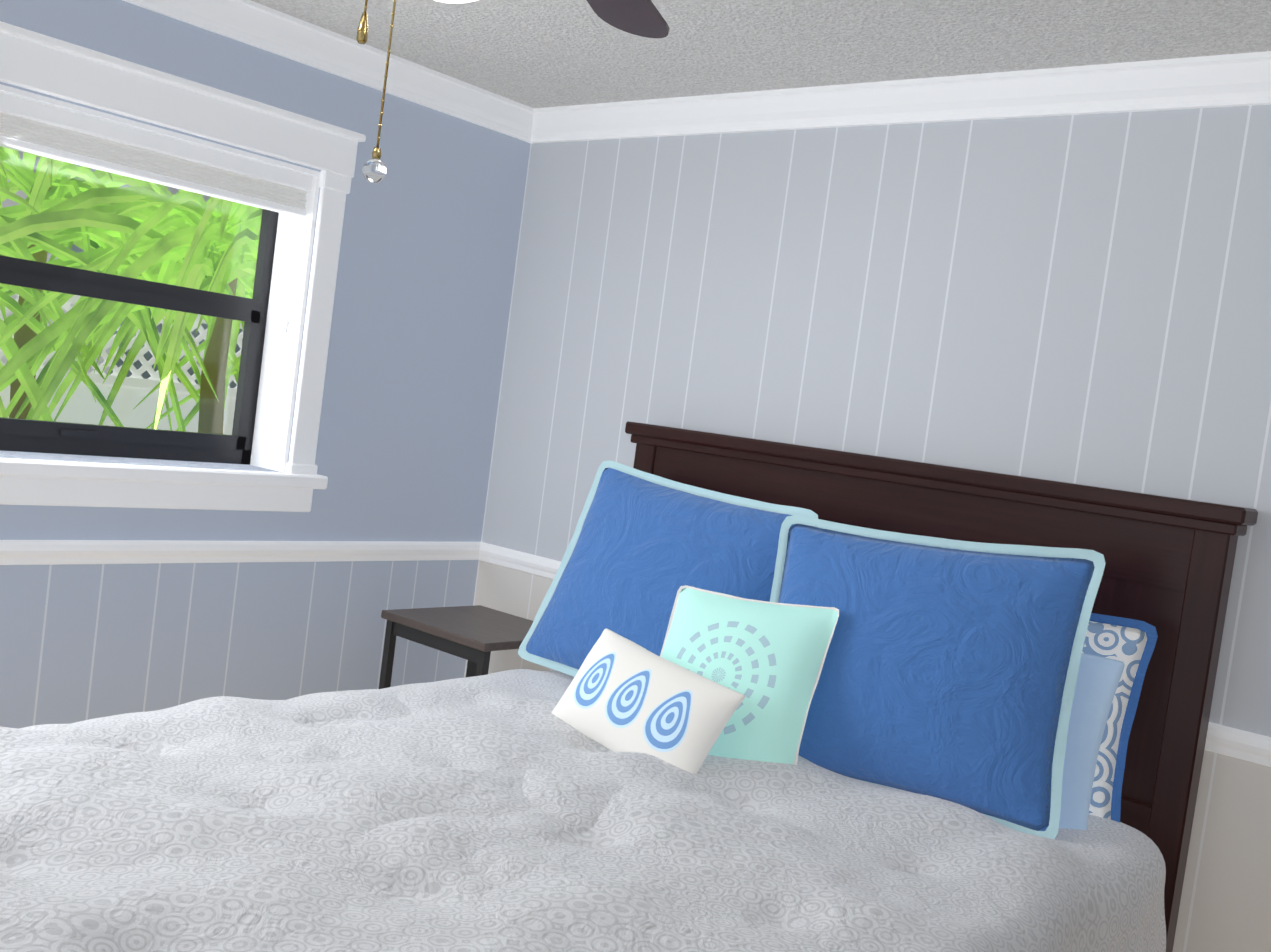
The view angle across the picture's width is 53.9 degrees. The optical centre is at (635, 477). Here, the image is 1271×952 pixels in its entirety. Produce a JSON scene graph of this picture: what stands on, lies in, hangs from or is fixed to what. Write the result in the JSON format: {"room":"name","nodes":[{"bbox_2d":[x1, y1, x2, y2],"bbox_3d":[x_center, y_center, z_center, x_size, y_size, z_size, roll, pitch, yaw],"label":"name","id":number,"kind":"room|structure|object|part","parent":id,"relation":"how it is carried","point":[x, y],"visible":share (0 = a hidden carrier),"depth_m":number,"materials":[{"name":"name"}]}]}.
{"room":"bedroom","nodes":[
{"label":"bedroom","id":0,"kind":"room"},
{"bbox_2d":[0,0,530,728],"bbox_3d":[-1.955,-0.137,2.818,0.270,2.440,4.200,10,4,40],"label":"wall","id":1,"kind":"structure","parent":0,"point":[422,296],"depth_m":3.83,"materials":[{"name":"blue paint"}]},
{"bbox_2d":[0,21,365,511],"bbox_3d":[-1.751,-0.523,2.897,0.275,1.140,2.440,10,4,40],"label":"window","id":2,"kind":"structure","parent":1,"relation":"in","point":[42,63],"depth_m":3.52,"materials":[{"name":"white wood"}]},
{"bbox_3d":[-1.832,-0.527,2.965,0.064,0.890,2.210,10,4,40],"label":"black window frame","id":3,"kind":"part","parent":2,"relation":"part of","materials":[{"name":"black metal"}]},
{"bbox_2d":[0,91,312,332],"bbox_3d":[-1.695,-0.704,2.860,0.067,0.466,2.178,10,4,40],"label":"window blind","id":4,"kind":"object","parent":2,"relation":"attached to","point":[30,126],"visible":0.98,"depth_m":3.28,"materials":[{"name":"grey fabric"}]},
{"bbox_2d":[0,540,479,564],"bbox_3d":[-1.882,0.168,2.740,0.024,0.064,4.200,10,4,40],"label":"trim","id":5,"kind":"structure","parent":1,"relation":"attached to","point":[12,552],"depth_m":3.56,"materials":[{"name":"white wood"}]},
{"bbox_2d":[122,0,533,141],"bbox_3d":[-1.671,-1.274,2.643,0.078,0.094,4.200,10,4,40],"label":"crown molding","id":6,"kind":"structure","parent":1,"relation":"attached to","point":[249,22],"depth_m":3.63,"materials":[{"name":"white wood"}]},
{"bbox_2d":[251,0,1270,107],"bbox_3d":[-0.339,-1.146,1.520,4.166,0.120,4.800,10,4,40],"label":"ceiling","id":7,"kind":"structure","parent":0,"point":[542,53],"depth_m":3.12,"materials":[{"name":"white paint"}]},
{"bbox_2d":[356,0,669,182],"bbox_3d":[-0.303,-0.716,1.543,1.284,0.723,1.340,10,4,40],"label":"fan","id":8,"kind":"object","parent":7,"relation":"hanging from","point":[643,18],"visible":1,"depth_m":2.04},
{"bbox_2d":[464,105,1270,951],"bbox_3d":[0.890,0.213,3.255,4.166,2.440,0.150,10,4,40],"label":"wall","id":9,"kind":"structure","parent":0,"point":[1080,299],"depth_m":3.27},
{"bbox_2d":[480,542,1270,766],"bbox_3d":[0.798,0.495,3.203,3.510,0.064,0.024,10,4,40],"label":"trim","id":10,"kind":"structure","parent":9,"relation":"attached to","point":[1240,744],"depth_m":2.78,"materials":[{"name":"white wood"}]},
{"bbox_2d":[526,51,1270,142],"bbox_3d":[0.971,-0.953,3.103,3.390,0.094,0.078,10,4,40],"label":"crown molding","id":11,"kind":"structure","parent":9,"relation":"attached to","point":[1239,79],"depth_m":3.25,"materials":[{"name":"white wood"}]},
{"bbox_3d":[-0.672,1.389,1.659,4.166,0.120,4.800,10,4,40],"label":"floor","id":12,"kind":"structure","parent":0,"visible":0},
{"bbox_2d":[379,605,532,688],"bbox_3d":[-0.528,0.835,3.933,0.480,0.767,0.420,10,4,40],"label":"nightstand","id":13,"kind":"object","parent":12,"relation":"on","point":[475,636],"visible":0.38,"depth_m":3.84,"materials":[{"name":"brown wood"}]},
{"bbox_2d":[0,421,1257,951],"bbox_3d":[-0.226,0.616,2.345,1.848,1.452,2.607,10,4,40],"label":"bed","id":14,"kind":"object","parent":12,"relation":"on","point":[784,697],"visible":1,"depth_m":2.64,"materials":[{"name":"white fabric"}]},
{"bbox_2d":[0,665,1166,951],"bbox_3d":[-0.292,0.794,2.305,1.858,0.464,2.506,10,4,40],"label":"comforter","id":15,"kind":"object","parent":14,"relation":"on","point":[493,812],"depth_m":2.18,"materials":[{"name":"fabric"}]},
{"label":"outside","id":16,"kind":"structure","parent":0,"visible":0},
{"bbox_2d":[0,147,261,434],"bbox_3d":[-6.478,-1.265,7.846,14.147,3.650,18.000,10,4,40],"label":"plants","id":17,"kind":"object","parent":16,"point":[172,317],"depth_m":4.96,"materials":[{"name":"green plant"}]}
]}

